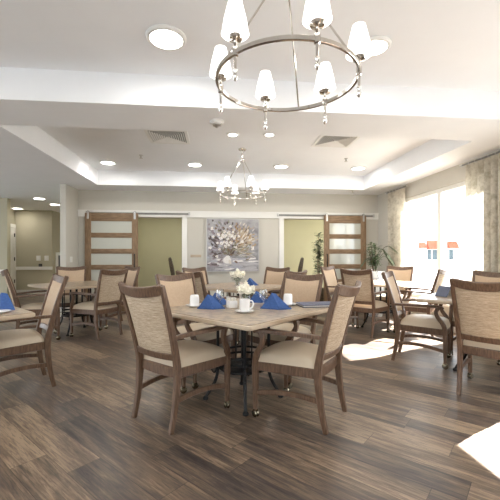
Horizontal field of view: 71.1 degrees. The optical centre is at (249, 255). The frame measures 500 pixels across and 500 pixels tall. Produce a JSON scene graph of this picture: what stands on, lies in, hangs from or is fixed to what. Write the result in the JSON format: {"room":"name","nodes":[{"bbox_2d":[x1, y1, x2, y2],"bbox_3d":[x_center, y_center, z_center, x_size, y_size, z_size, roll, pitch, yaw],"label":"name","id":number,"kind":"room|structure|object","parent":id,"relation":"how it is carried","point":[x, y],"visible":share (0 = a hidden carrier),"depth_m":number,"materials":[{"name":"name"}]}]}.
{"room":"care facility","nodes":[
{"label":"care facility","id":0,"kind":"room"},
{"bbox_2d":[0,198,9,296],"bbox_3d":[-7.994,-0.150,8.698,3.770,2.700,0.140,0,0,-6],"label":"wall","id":1,"kind":"structure","parent":0,"point":[4,202],"depth_m":8.80,"materials":[{"name":"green paint"}]},
{"bbox_2d":[10,209,14,227],"bbox_3d":[-7.437,-0.150,10.053,0.140,2.700,2.450,0,0,-6],"label":"wall","id":2,"kind":"structure","parent":0,"point":[12,212],"depth_m":10.99,"materials":[{"name":"beige paint"}]},
{"bbox_2d":[10,228,14,285],"bbox_3d":[-7.389,0.155,10.588,0.050,2.070,0.905,0,0,-6],"label":"door","id":3,"kind":"structure","parent":2,"relation":"in","point":[12,230],"depth_m":10.91,"materials":[{"name":"white paint"}]},
{"bbox_2d":[10,224,15,288],"bbox_3d":[-7.391,0.100,10.560,0.050,2.200,1.070,0,0,-6],"label":"trim","id":4,"kind":"structure","parent":2,"relation":"attached to","point":[11,225],"depth_m":11.07,"materials":[{"name":"white paint"}]},
{"bbox_2d":[0,183,59,212],"bbox_3d":[-6.897,-1.530,9.462,6.100,0.140,5.830,0,0,-6],"label":"ceiling","id":5,"kind":"structure","parent":0,"point":[20,195],"depth_m":8.45,"materials":[{"name":"paint"}]},
{"bbox_2d":[32,197,45,199],"bbox_3d":[-5.299,-1.446,8.810,0.300,0.028,0.300,0,0,-6],"label":"recessed light","id":6,"kind":"object","parent":5,"relation":"in","point":[38,198],"visible":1,"depth_m":8.74,"materials":[{"name":"white plastic"}]},
{"bbox_2d":[15,210,53,289],"bbox_3d":[-6.921,-0.150,11.258,1.120,2.700,0.150,0,0,-6],"label":"wall","id":7,"kind":"structure","parent":0,"point":[34,228],"depth_m":11.18,"materials":[{"name":"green paint"}]},
{"bbox_2d":[16,290,45,293],"bbox_3d":[-6.903,1.140,11.175,1.140,0.120,0.020,0,0,-6],"label":"baseboard","id":8,"kind":"structure","parent":7,"relation":"attached to","point":[17,291],"depth_m":11.15,"materials":[{"name":"white paint"}]},
{"bbox_2d":[16,267,52,269],"bbox_3d":[-6.905,0.390,11.167,1.135,0.100,0.035,0,0,-6],"label":"trim","id":9,"kind":"structure","parent":7,"relation":"attached to","point":[17,268],"depth_m":11.15,"materials":[{"name":"white paint"}]},
{"bbox_2d":[54,211,59,273],"bbox_3d":[-5.305,-0.150,11.893,2.460,2.700,0.800,0,0,-6],"label":"wall","id":10,"kind":"structure","parent":0,"point":[56,214],"depth_m":11.55,"materials":[{"name":"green paint"}]},
{"bbox_2d":[56,252,59,266],"bbox_3d":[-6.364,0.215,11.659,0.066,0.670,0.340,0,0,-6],"label":"upper cabinet","id":11,"kind":"object","parent":10,"relation":"attached to","point":[57,253],"visible":0.39,"depth_m":11.49,"materials":[{"name":"white paint"}]},
{"bbox_2d":[60,184,77,316],"bbox_3d":[-3.683,-0.105,7.147,0.110,2.610,0.620,0,0,-6],"label":"wall","id":12,"kind":"structure","parent":0,"point":[68,194],"depth_m":6.96,"materials":[{"name":"beige paint"}]},
{"bbox_2d":[78,190,377,299],"bbox_3d":[-0.411,-0.105,7.852,6.760,2.610,0.150,0,0,-6],"label":"wall","id":13,"kind":"structure","parent":0,"point":[87,199],"depth_m":7.77,"materials":[{"name":"beige paint"}]},
{"bbox_2d":[85,211,137,311],"bbox_3d":[-2.942,0.112,7.428,1.090,2.146,0.106,0,0,-6],"label":"barn door","id":14,"kind":"structure","parent":13,"relation":"in","point":[111,239],"depth_m":7.44,"materials":[{"name":"brown wood"}]},
{"bbox_2d":[86,212,189,214],"bbox_3d":[-2.395,-0.920,7.534,2.190,0.070,0.040,0,0,-6],"label":"door track","id":15,"kind":"object","parent":13,"relation":"attached to","point":[188,213],"visible":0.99,"depth_m":7.56,"materials":[{"name":"metal"}]},
{"bbox_2d":[182,217,186,271],"bbox_3d":[-1.441,0.177,7.747,0.110,2.045,0.180,0,0,-6],"label":"trim","id":16,"kind":"structure","parent":13,"relation":"attached to","point":[184,219],"depth_m":7.66,"materials":[{"name":"white paint"}]},
{"bbox_2d":[78,210,378,219],"bbox_3d":[-0.347,-0.915,7.760,6.650,0.140,0.045,0,0,-6],"label":"trim","id":17,"kind":"structure","parent":13,"relation":"attached to","point":[193,214],"depth_m":7.74,"materials":[{"name":"white paint"}]},
{"bbox_2d":[206,218,258,271],"bbox_3d":[-0.379,-0.240,7.754,1.164,1.168,0.052,0,0,-6],"label":"painting","id":18,"kind":"object","parent":13,"relation":"attached to","point":[231,244],"visible":1,"depth_m":7.73,"materials":[{"name":"grey paint"}]},
{"bbox_2d":[279,218,283,267],"bbox_3d":[0.701,0.177,7.955,0.105,2.045,0.180,0,0,-6],"label":"trim","id":19,"kind":"structure","parent":13,"relation":"attached to","point":[281,220],"depth_m":7.87,"materials":[{"name":"white paint"}]},
{"bbox_2d":[277,213,373,216],"bbox_3d":[1.731,-0.920,7.935,2.260,0.070,0.040,0,0,-6],"label":"door track","id":20,"kind":"object","parent":13,"relation":"attached to","point":[278,214],"visible":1,"depth_m":7.90,"materials":[{"name":"metal"}]},
{"bbox_2d":[324,213,365,300],"bbox_3d":[2.161,0.112,7.923,0.985,2.146,0.106,0,0,-6],"label":"barn door","id":21,"kind":"structure","parent":20,"relation":"hanging from","point":[344,236],"depth_m":7.94,"materials":[{"name":"brown wood"}]},
{"bbox_2d":[138,218,323,287],"bbox_3d":[-0.251,-0.125,10.751,7.420,2.650,0.150,0,0,-6],"label":"wall","id":22,"kind":"structure","parent":0,"point":[159,239],"depth_m":10.48,"materials":[{"name":"green paint"}]},
{"bbox_2d":[0,0,499,194],"bbox_3d":[-2.704,-1.615,1.611,12.930,0.410,12.130,0,0,-6],"label":"ceiling","id":23,"kind":"structure","parent":0,"point":[82,82],"depth_m":3.39,"materials":[{"name":"paint"}]},
{"bbox_2d":[99,160,115,164],"bbox_3d":[-2.570,-1.686,6.330,0.290,0.028,0.290,0,0,-6],"label":"recessed light","id":24,"kind":"object","parent":23,"relation":"in","point":[105,162],"visible":1,"depth_m":6.28,"materials":[{"name":"white glass"}]},
{"bbox_2d":[101,162,114,164],"bbox_3d":[-2.570,-1.683,6.330,0.226,0.022,0.226,0,0,-6],"label":"diffuser","id":25,"kind":"object","parent":24,"relation":"attached to","point":[105,163],"depth_m":6.33,"materials":[{"name":"white plastic"}]},
{"bbox_2d":[146,24,186,50],"bbox_3d":[-0.650,-1.686,2.720,0.310,0.028,0.310,0,0,-6],"label":"recessed light","id":26,"kind":"object","parent":23,"relation":"in","point":[166,37],"visible":1,"depth_m":2.68,"materials":[{"name":"white glass"}]},
{"bbox_2d":[150,30,181,48],"bbox_3d":[-0.650,-1.683,2.720,0.246,0.022,0.246,0,0,-6],"label":"diffuser","id":27,"kind":"object","parent":26,"relation":"attached to","point":[160,39],"depth_m":2.70,"materials":[{"name":"white plastic"}]},
{"bbox_2d":[144,130,189,143],"bbox_3d":[-1.165,-1.693,4.980,0.580,0.015,0.580,0,0,-6],"label":"ceiling vent","id":28,"kind":"object","parent":23,"relation":"in","point":[154,136],"visible":0.99,"depth_m":4.97,"materials":[{"name":"white metal"}]},
{"bbox_2d":[187,162,202,166],"bbox_3d":[-1.020,-1.686,6.470,0.290,0.028,0.290,0,0,-6],"label":"recessed light","id":29,"kind":"object","parent":23,"relation":"in","point":[191,164],"visible":1,"depth_m":6.41,"materials":[{"name":"white glass"}]},
{"bbox_2d":[210,118,223,127],"bbox_3d":[-0.345,-1.375,3.660,0.150,0.070,0.150,0,0,-6],"label":"smoke detector","id":30,"kind":"object","parent":23,"relation":"attached to","point":[216,122],"visible":1,"depth_m":3.62,"materials":[{"name":"white plastic"}]},
{"bbox_2d":[226,132,238,136],"bbox_3d":[-0.240,-1.686,4.860,0.180,0.028,0.180,0,0,-6],"label":"recessed light","id":31,"kind":"object","parent":23,"relation":"in","point":[227,133],"visible":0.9,"depth_m":4.83,"materials":[{"name":"white plastic"}]},
{"bbox_2d":[216,148,268,205],"bbox_3d":[-0.120,-1.272,5.560,0.837,0.855,0.792,0,0,0],"label":"chandelier","id":32,"kind":"object","parent":23,"relation":"hanging from","point":[251,182],"visible":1,"depth_m":5.50,"materials":[{"name":"silver metal"}]},
{"bbox_2d":[263,134,275,136],"bbox_3d":[0.270,-1.686,4.860,0.180,0.028,0.180,0,0,-6],"label":"recessed light","id":33,"kind":"object","parent":23,"relation":"in","point":[265,135],"visible":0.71,"depth_m":4.86,"materials":[{"name":"white glass"}]},
{"bbox_2d":[273,164,288,168],"bbox_3d":[0.585,-1.686,6.600,0.290,0.028,0.290,0,0,-6],"label":"recessed light","id":34,"kind":"object","parent":23,"relation":"in","point":[278,166],"visible":1,"depth_m":6.55,"materials":[{"name":"white plastic"}]},
{"bbox_2d":[209,0,371,129],"bbox_3d":[0.186,-1.235,1.790,0.738,0.930,0.833,0,0,45],"label":"chandelier","id":35,"kind":"object","parent":23,"relation":"hanging from","point":[317,15],"visible":1,"depth_m":1.66,"materials":[{"name":"polished nickel"},{"name":"frosted white glass"},{"name":"clear crystal"}]},
{"bbox_2d":[233,25,237,32],"bbox_3d":[-0.065,-0.990,1.539,0.022,0.070,0.022,0,0,0],"label":"bulb","id":36,"kind":"object","parent":35,"relation":"on","point":[235,27],"depth_m":1.53,"materials":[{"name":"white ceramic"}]},
{"bbox_2d":[315,10,319,17],"bbox_3d":[0.278,-0.990,1.447,0.022,0.070,0.022,0,0,0],"label":"bulb","id":37,"kind":"object","parent":35,"relation":"on","point":[317,12],"depth_m":1.44,"materials":[{"name":"white glass"}]},
{"bbox_2d":[311,136,359,147],"bbox_3d":[1.260,-1.693,5.140,0.580,0.015,0.580,0,0,-6],"label":"ceiling vent","id":38,"kind":"object","parent":23,"relation":"in","point":[322,141],"visible":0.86,"depth_m":5.17,"materials":[{"name":"white metal"}]},
{"bbox_2d":[350,166,365,169],"bbox_3d":[2.080,-1.686,6.730,0.290,0.028,0.290,0,0,-6],"label":"recessed light","id":39,"kind":"object","parent":23,"relation":"in","point":[353,167],"visible":1,"depth_m":6.69,"materials":[{"name":"white plastic"}]},
{"bbox_2d":[369,35,391,56],"bbox_3d":[1.000,-1.686,2.830,0.270,0.028,0.270,0,0,-6],"label":"recessed light","id":40,"kind":"object","parent":23,"relation":"in","point":[380,44],"visible":0.66,"depth_m":2.77,"materials":[{"name":"white plastic"}]},
{"bbox_2d":[370,41,386,54],"bbox_3d":[1.000,-1.683,2.830,0.206,0.022,0.206,0,0,-6],"label":"diffuser","id":41,"kind":"object","parent":40,"relation":"attached to","point":[378,47],"depth_m":2.81,"materials":[{"name":"white plastic"}]},
{"bbox_2d":[0,294,499,499],"bbox_3d":[-2.615,1.250,4.167,13.600,0.100,17.200,0,0,-6],"label":"floor","id":42,"kind":"structure","parent":0,"point":[405,432],"depth_m":2.42,"materials":[{"name":"wood"}]},
{"bbox_2d":[0,306,35,320],"bbox_3d":[-2.420,0.820,2.680,1.070,0.760,1.070,0,0,41],"label":"dining table","id":43,"kind":"object","parent":42,"relation":"on","point":[18,313],"visible":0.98,"depth_m":2.68,"materials":[{"name":"beige wood"}]},
{"bbox_2d":[0,309,10,312],"bbox_3d":[-1.940,0.432,2.710,0.158,0.014,0.158,0,0,-6],"label":"saucer","id":44,"kind":"object","parent":43,"relation":"on","point":[3,310],"visible":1,"depth_m":2.75,"materials":[{"name":"white ceramic"}]},
{"bbox_2d":[0,293,14,309],"bbox_3d":[-2.042,0.372,2.889,0.166,0.136,0.217,0,0,-36],"label":"napkin","id":45,"kind":"object","parent":43,"relation":"on","point":[5,301],"visible":0.93,"depth_m":2.88,"materials":[{"name":"blue fabric"}]},
{"bbox_2d":[0,269,60,339],"bbox_3d":[-3.146,0.694,5.033,0.736,1.020,0.644,0,0,-33],"label":"armchair","id":46,"kind":"object","parent":42,"relation":"on","point":[14,295],"visible":0.71,"depth_m":4.88,"materials":[{"name":"brown wood"}]},
{"bbox_2d":[21,302,42,308],"bbox_3d":[-3.049,0.731,5.090,0.497,0.098,0.524,0,0,-33],"label":"seat cushion","id":47,"kind":"object","parent":46,"relation":"on","point":[32,305],"depth_m":4.92,"materials":[{"name":"beige fabric"}]},
{"bbox_2d":[0,274,68,386],"bbox_3d":[-2.100,0.694,3.253,0.736,1.020,0.644,0,0,-41],"label":"armchair","id":48,"kind":"object","parent":42,"relation":"on","point":[13,342],"visible":0.97,"depth_m":3.19,"materials":[{"name":"brown wood"}]},
{"bbox_2d":[0,329,43,348],"bbox_3d":[-2.182,0.731,3.176,0.497,0.098,0.524,0,0,-41],"label":"seat cushion","id":49,"kind":"object","parent":48,"relation":"on","point":[14,338],"depth_m":3.09,"materials":[{"name":"beige fabric"}]},
{"bbox_2d":[53,266,89,328],"bbox_3d":[-3.146,0.694,6.170,0.644,1.020,0.736,0,0,-27],"label":"armchair","id":50,"kind":"object","parent":42,"relation":"on","point":[74,274],"visible":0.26,"depth_m":6.38,"materials":[{"name":"beige fabric"}]},
{"bbox_2d":[27,281,97,335],"bbox_3d":[-2.750,0.820,5.550,1.070,0.760,1.070,0,0,41],"label":"dining table","id":51,"kind":"object","parent":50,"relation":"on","point":[76,285],"visible":0.48,"depth_m":5.45,"materials":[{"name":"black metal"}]},
{"bbox_2d":[60,295,86,302],"bbox_3d":[-3.100,0.731,6.067,0.524,0.098,0.497,0,0,-27],"label":"seat cushion","id":52,"kind":"object","parent":50,"relation":"on","point":[67,297],"depth_m":5.92,"materials":[{"name":"beige fabric"}]},
{"bbox_2d":[69,268,128,340],"bbox_3d":[-2.240,0.694,5.250,0.736,1.020,0.644,0,0,28],"label":"armchair","id":53,"kind":"object","parent":42,"relation":"on","point":[108,294],"visible":0.96,"depth_m":5.11,"materials":[{"name":"beige fabric"}]},
{"bbox_2d":[72,301,116,309],"bbox_3d":[-2.337,0.731,5.307,0.497,0.098,0.524,0,0,28],"label":"seat cushion","id":54,"kind":"object","parent":53,"relation":"on","point":[89,305],"depth_m":5.14,"materials":[{"name":"beige fabric"}]},
{"bbox_2d":[91,266,140,328],"bbox_3d":[-2.346,0.694,6.174,0.644,1.020,0.736,0,0,41],"label":"armchair","id":55,"kind":"object","parent":42,"relation":"on","point":[133,272],"visible":0.28,"depth_m":6.23,"materials":[{"name":"beige fabric"}]},
{"bbox_2d":[168,257,174,274],"bbox_3d":[-1.719,0.617,8.621,0.555,1.170,0.480,0,0,-11],"label":"chair","id":56,"kind":"object","parent":42,"relation":"on","point":[171,265],"visible":0.38,"depth_m":8.36,"materials":[{"name":"brown wood"}]},
{"bbox_2d":[118,281,230,434],"bbox_3d":[-0.572,0.694,2.643,0.644,1.020,0.736,0,0,37],"label":"armchair","id":57,"kind":"object","parent":42,"relation":"on","point":[155,334],"visible":0.98,"depth_m":2.48,"materials":[{"name":"brown wood"}]},
{"bbox_2d":[144,340,224,367],"bbox_3d":[-0.508,0.731,2.735,0.524,0.098,0.497,0,0,37],"label":"seat cushion","id":58,"kind":"object","parent":57,"relation":"on","point":[192,353],"depth_m":2.60,"materials":[{"name":"beige fabric"}]},
{"bbox_2d":[155,272,234,388],"bbox_3d":[-0.580,0.694,3.559,0.736,1.020,0.644,0,0,41],"label":"armchair","id":59,"kind":"object","parent":42,"relation":"on","point":[179,288],"visible":0.38,"depth_m":3.63,"materials":[{"name":"beige fabric"}]},
{"bbox_2d":[177,323,232,340],"bbox_3d":[-0.492,0.731,3.489,0.497,0.098,0.524,0,0,41],"label":"seat cushion","id":60,"kind":"object","parent":59,"relation":"on","point":[211,336],"depth_m":3.34,"materials":[{"name":"beige fabric"}]},
{"bbox_2d":[182,267,230,323],"bbox_3d":[-0.708,0.694,5.653,0.736,1.020,0.644,0,0,41],"label":"armchair","id":61,"kind":"object","parent":42,"relation":"on","point":[202,269],"visible":0.08,"depth_m":5.92,"materials":[{"name":"brown wood"}]},
{"bbox_2d":[176,270,238,344],"bbox_3d":[-0.573,0.694,4.619,0.644,1.020,0.736,0,0,41],"label":"armchair","id":62,"kind":"object","parent":42,"relation":"on","point":[199,279],"visible":0.13,"depth_m":4.31,"materials":[{"name":"brown wood"}]},
{"bbox_2d":[205,282,280,341],"bbox_3d":[-0.180,0.820,5.200,1.070,0.760,1.070,0,0,41],"label":"dining table","id":63,"kind":"object","parent":42,"relation":"on","point":[230,287],"visible":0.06,"depth_m":5.05,"materials":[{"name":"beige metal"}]},
{"bbox_2d":[229,268,244,284],"bbox_3d":[-0.186,0.308,5.120,0.242,0.263,0.240,0,0,-6],"label":"flower vase","id":64,"kind":"object","parent":63,"relation":"on","point":[239,274],"visible":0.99,"depth_m":5.07,"materials":[{"name":"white plant"}]},
{"bbox_2d":[247,278,257,285],"bbox_3d":[0.021,0.383,5.241,0.179,0.112,0.137,0,0,34],"label":"napkin","id":65,"kind":"object","parent":63,"relation":"on","point":[250,281],"visible":0.68,"depth_m":5.24,"materials":[{"name":"blue fabric"}]},
{"bbox_2d":[170,298,327,415],"bbox_3d":[-0.055,0.820,2.950,1.070,0.760,1.070,0,0,41],"label":"dining table","id":66,"kind":"object","parent":42,"relation":"on","point":[259,318],"visible":0.63,"depth_m":2.73,"materials":[{"name":"beige laminate"}]},
{"bbox_2d":[197,294,224,309],"bbox_3d":[-0.324,0.381,2.921,0.188,0.118,0.144,0,0,36],"label":"napkin","id":67,"kind":"object","parent":66,"relation":"on","point":[209,302],"visible":1,"depth_m":2.92,"materials":[{"name":"blue fabric"}]},
{"bbox_2d":[213,292,225,304],"bbox_3d":[-0.282,0.383,3.151,0.179,0.112,0.137,0,0,23],"label":"napkin","id":68,"kind":"object","parent":66,"relation":"on","point":[219,298],"visible":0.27,"depth_m":3.15,"materials":[{"name":"blue fabric"}]},
{"bbox_2d":[226,297,236,307],"bbox_3d":[-0.155,0.396,2.970,0.080,0.087,0.064,0,0,-28],"label":"caddy","id":69,"kind":"object","parent":66,"relation":"on","point":[231,302],"visible":1,"depth_m":2.95,"materials":[{"name":"white ceramic"}]},
{"bbox_2d":[235,309,254,312],"bbox_3d":[-0.042,0.432,2.740,0.158,0.014,0.158,0,0,-6],"label":"saucer","id":70,"kind":"object","parent":66,"relation":"on","point":[236,310],"visible":0.74,"depth_m":2.73,"materials":[{"name":"white ceramic"}]},
{"bbox_2d":[239,299,253,311],"bbox_3d":[-0.031,0.386,2.737,0.106,0.095,0.084,0,0,17],"label":"mug","id":71,"kind":"object","parent":70,"relation":"on","point":[244,304],"visible":1,"depth_m":2.71,"materials":[{"name":"white ceramic"}]},
{"bbox_2d":[236,280,254,306],"bbox_3d":[-0.036,0.324,2.980,0.197,0.231,0.172,0,0,-6],"label":"flowers","id":72,"kind":"object","parent":66,"relation":"on","point":[245,288],"visible":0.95,"depth_m":2.94,"materials":[{"name":"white plant"}]},
{"bbox_2d":[250,291,266,302],"bbox_3d":[0.086,0.386,3.321,0.170,0.106,0.130,0,0,34],"label":"napkin","id":73,"kind":"object","parent":66,"relation":"on","point":[256,298],"visible":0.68,"depth_m":3.31,"materials":[{"name":"blue fabric"}]},
{"bbox_2d":[260,293,291,309],"bbox_3d":[0.215,0.373,2.909,0.211,0.132,0.161,0,0,43],"label":"napkin","id":74,"kind":"object","parent":66,"relation":"on","point":[274,302],"visible":1,"depth_m":2.90,"materials":[{"name":"blue fabric"}]},
{"bbox_2d":[296,301,330,307],"bbox_3d":[0.600,0.428,3.100,0.340,0.022,0.220,0,0,-10],"label":"folder","id":75,"kind":"object","parent":66,"relation":"on","point":[317,304],"visible":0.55,"depth_m":3.01,"materials":[{"name":"grey paper"}]},
{"bbox_3d":[-0.485,0.432,3.060,0.158,0.015,0.158,0,0,-6],"label":"saucer","id":76,"kind":"object","parent":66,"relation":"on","visible":0},
{"bbox_2d":[190,294,198,305],"bbox_3d":[-0.485,0.386,3.071,0.084,0.095,0.106,0,0,1],"label":"mug","id":77,"kind":"object","parent":76,"relation":"on","point":[194,298],"visible":0.98,"depth_m":3.03,"materials":[{"name":"white ceramic"}]},
{"bbox_3d":[0.340,0.432,3.140,0.158,0.015,0.158,0,0,-6],"label":"saucer","id":78,"kind":"object","parent":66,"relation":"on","visible":0},
{"bbox_2d":[283,293,292,304],"bbox_3d":[0.331,0.386,3.146,0.106,0.095,0.084,0,0,34],"label":"mug","id":79,"kind":"object","parent":78,"relation":"on","point":[287,298],"visible":0.88,"depth_m":3.11,"materials":[{"name":"white ceramic"}]},
{"bbox_2d":[243,267,289,297],"bbox_3d":[0.273,0.694,5.728,0.644,1.020,0.736,0,0,41],"label":"armchair","id":80,"kind":"object","parent":42,"relation":"on","point":[272,275],"visible":0.23,"depth_m":5.95,"materials":[{"name":"beige fabric"}]},
{"bbox_2d":[247,270,306,298],"bbox_3d":[0.388,0.694,4.792,0.736,1.020,0.644,0,0,41],"label":"armchair","id":81,"kind":"object","parent":42,"relation":"on","point":[304,272],"visible":0.09,"depth_m":4.57,"materials":[{"name":"brown wood"}]},
{"bbox_2d":[246,272,323,388],"bbox_3d":[0.377,0.694,3.576,0.644,1.020,0.736,0,0,41],"label":"armchair","id":82,"kind":"object","parent":42,"relation":"on","point":[303,288],"visible":0.34,"depth_m":3.63,"materials":[{"name":"beige fabric"}]},
{"bbox_2d":[248,323,310,340],"bbox_3d":[0.307,0.731,3.488,0.524,0.098,0.497,0,0,41],"label":"seat cushion","id":83,"kind":"object","parent":82,"relation":"on","point":[284,326],"depth_m":3.37,"materials":[{"name":"beige fabric"}]},
{"bbox_2d":[298,257,303,271],"bbox_3d":[1.032,0.617,8.574,0.555,1.170,0.480,0,0,7],"label":"chair","id":84,"kind":"object","parent":42,"relation":"on","point":[300,267],"visible":0.3,"depth_m":8.32,"materials":[{"name":"brown wood"}]},
{"bbox_2d":[252,280,360,434],"bbox_3d":[0.453,0.694,2.647,0.736,1.020,0.644,0,0,33],"label":"armchair","id":85,"kind":"object","parent":42,"relation":"on","point":[288,358],"visible":0.98,"depth_m":2.49,"materials":[{"name":"brown wood"}]},
{"bbox_2d":[258,340,333,368],"bbox_3d":[0.356,0.731,2.704,0.497,0.098,0.524,0,0,33],"label":"seat cushion","id":86,"kind":"object","parent":85,"relation":"on","point":[287,354],"depth_m":2.55,"materials":[{"name":"beige fabric"}]},
{"bbox_2d":[312,232,323,300],"bbox_3d":[1.723,0.300,8.760,0.388,1.799,0.400,0,0,17],"label":"potted plant","id":87,"kind":"object","parent":42,"relation":"on","point":[317,266],"visible":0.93,"depth_m":8.72,"materials":[{"name":"green plant"}]},
{"bbox_2d":[320,266,366,326],"bbox_3d":[1.672,0.694,6.353,0.736,1.020,0.644,0,0,41],"label":"armchair","id":88,"kind":"object","parent":42,"relation":"on","point":[330,278],"visible":0.44,"depth_m":6.44,"materials":[{"name":"beige fabric"}]},
{"bbox_2d":[340,268,389,337],"bbox_3d":[1.760,0.694,5.387,0.644,1.020,0.736,0,0,41],"label":"armchair","id":89,"kind":"object","parent":42,"relation":"on","point":[365,302],"visible":0.72,"depth_m":5.18,"materials":[{"name":"beige fabric"}]},
{"bbox_2d":[354,300,387,307],"bbox_3d":[1.830,0.731,5.474,0.524,0.098,0.497,0,0,41],"label":"seat cushion","id":90,"kind":"object","parent":89,"relation":"on","point":[378,304],"depth_m":5.31,"materials":[{"name":"beige fabric"}]},
{"bbox_2d":[360,242,398,316],"bbox_3d":[2.574,0.459,6.980,0.746,1.482,0.461,0,0,12],"label":"potted plant","id":91,"kind":"object","parent":42,"relation":"on","point":[377,275],"visible":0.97,"depth_m":6.92,"materials":[{"name":"green plant"}]},
{"bbox_2d":[337,280,422,330],"bbox_3d":[2.200,0.820,5.900,1.070,0.760,1.070,0,0,41],"label":"dining table","id":92,"kind":"object","parent":42,"relation":"on","point":[377,283],"visible":0.25,"depth_m":5.72,"materials":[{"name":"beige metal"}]},
{"bbox_2d":[375,266,413,320],"bbox_3d":[2.653,0.694,6.428,0.644,1.020,0.736,0,0,41],"label":"armchair","id":93,"kind":"object","parent":42,"relation":"on","point":[400,273],"visible":0.25,"depth_m":6.53,"materials":[{"name":"beige fabric"}]},
{"bbox_2d":[376,294,406,299],"bbox_3d":[2.583,0.731,6.340,0.524,0.098,0.497,0,0,41],"label":"seat cushion","id":94,"kind":"object","parent":93,"relation":"on","point":[383,296],"depth_m":6.23,"materials":[{"name":"beige fabric"}]},
{"bbox_2d":[381,271,450,369],"bbox_3d":[1.929,0.694,4.095,0.736,1.020,0.644,0,0,33],"label":"armchair","id":95,"kind":"object","parent":42,"relation":"on","point":[435,324],"visible":0.98,"depth_m":3.96,"materials":[{"name":"brown wood"}]},
{"bbox_2d":[400,314,449,328],"bbox_3d":[2.021,0.731,4.030,0.497,0.098,0.524,0,0,33],"label":"seat cushion","id":96,"kind":"object","parent":95,"relation":"on","point":[413,321],"depth_m":3.89,"materials":[{"name":"beige fabric"}]},
{"bbox_2d":[393,268,448,336],"bbox_3d":[2.678,0.694,5.451,0.736,1.020,0.644,0,0,41],"label":"armchair","id":97,"kind":"object","parent":42,"relation":"on","point":[441,274],"visible":0.44,"depth_m":5.25,"materials":[{"name":"brown wood"}]},
{"bbox_2d":[403,301,433,307],"bbox_3d":[2.591,0.731,5.521,0.497,0.098,0.524,0,0,41],"label":"seat cushion","id":98,"kind":"object","parent":97,"relation":"on","point":[410,302],"depth_m":5.34,"materials":[{"name":"beige fabric"}]},
{"bbox_2d":[415,292,467,370],"bbox_3d":[2.460,0.820,3.680,1.070,0.760,1.070,0,0,41],"label":"dining table","id":99,"kind":"object","parent":42,"relation":"on","point":[431,298],"visible":0.11,"depth_m":3.61,"materials":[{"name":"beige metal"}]},
{"bbox_2d":[435,286,450,296],"bbox_3d":[2.130,0.385,3.820,0.142,0.112,0.140,0,0,-24],"label":"napkin","id":100,"kind":"object","parent":99,"relation":"on","point":[443,291],"visible":0.75,"depth_m":3.80,"materials":[{"name":"blue fabric"}]},
{"bbox_2d":[449,278,499,395],"bbox_3d":[2.087,0.694,3.017,0.736,1.020,0.644,0,0,-44],"label":"armchair","id":101,"kind":"object","parent":42,"relation":"on","point":[476,305],"visible":1,"depth_m":2.90,"materials":[{"name":"beige fabric"}]},
{"bbox_2d":[463,340,499,350],"bbox_3d":[2.171,0.731,3.091,0.497,0.098,0.524,0,0,-44],"label":"seat cushion","id":102,"kind":"object","parent":101,"relation":"on","point":[467,344],"depth_m":2.97,"materials":[{"name":"beige fabric"}]},
{"bbox_2d":[449,270,499,365],"bbox_3d":[2.838,0.694,4.224,0.736,1.020,0.644,0,0,-37],"label":"armchair","id":103,"kind":"object","parent":42,"relation":"on","point":[477,276],"visible":0.25,"depth_m":4.40,"materials":[{"name":"beige fabric"}]},
{"bbox_2d":[378,149,499,316],"bbox_3d":[3.608,-0.250,2.260,0.160,2.900,12.200,0,0,-6],"label":"wall","id":104,"kind":"structure","parent":0,"point":[456,174],"depth_m":6.54,"materials":[{"name":"beige paint"}]},
{"bbox_2d":[385,184,409,315],"bbox_3d":[2.986,-0.096,7.097,0.140,2.551,0.870,0,0,-6],"label":"curtain","id":105,"kind":"object","parent":104,"relation":"attached to","point":[396,199],"visible":0.72,"depth_m":6.99,"materials":[{"name":"fabric"}]},
{"bbox_2d":[405,181,464,306],"bbox_3d":[3.205,-0.163,5.923,0.165,1.955,2.330,0,0,-6],"label":"window","id":106,"kind":"structure","parent":104,"relation":"in","point":[441,193],"depth_m":5.91,"materials":[{"name":"white paint"}]},
{"bbox_2d":[459,151,499,280],"bbox_3d":[3.218,-0.096,4.748,0.131,2.551,0.990,0,0,-6],"label":"curtain","id":107,"kind":"object","parent":104,"relation":"attached to","point":[482,178],"visible":0.68,"depth_m":4.81,"materials":[{"name":"fabric"}]},
{"label":"outside","id":108,"kind":"structure","parent":0,"visible":0},
{"bbox_2d":[410,264,464,294],"bbox_3d":[67.809,1.385,46.777,135.970,0.130,200.000,0,0,-6],"label":"ground","id":109,"kind":"structure","parent":108,"point":[425,273],"depth_m":24.97,"materials":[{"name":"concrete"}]},
{"bbox_2d":[410,227,464,263],"bbox_3d":[32.486,-1.780,62.050,25.600,6.200,9.900,0,0,0],"label":"building","id":110,"kind":"structure","parent":109,"relation":"on","point":[423,240],"depth_m":58.00,"materials":[{"name":"white paint"}]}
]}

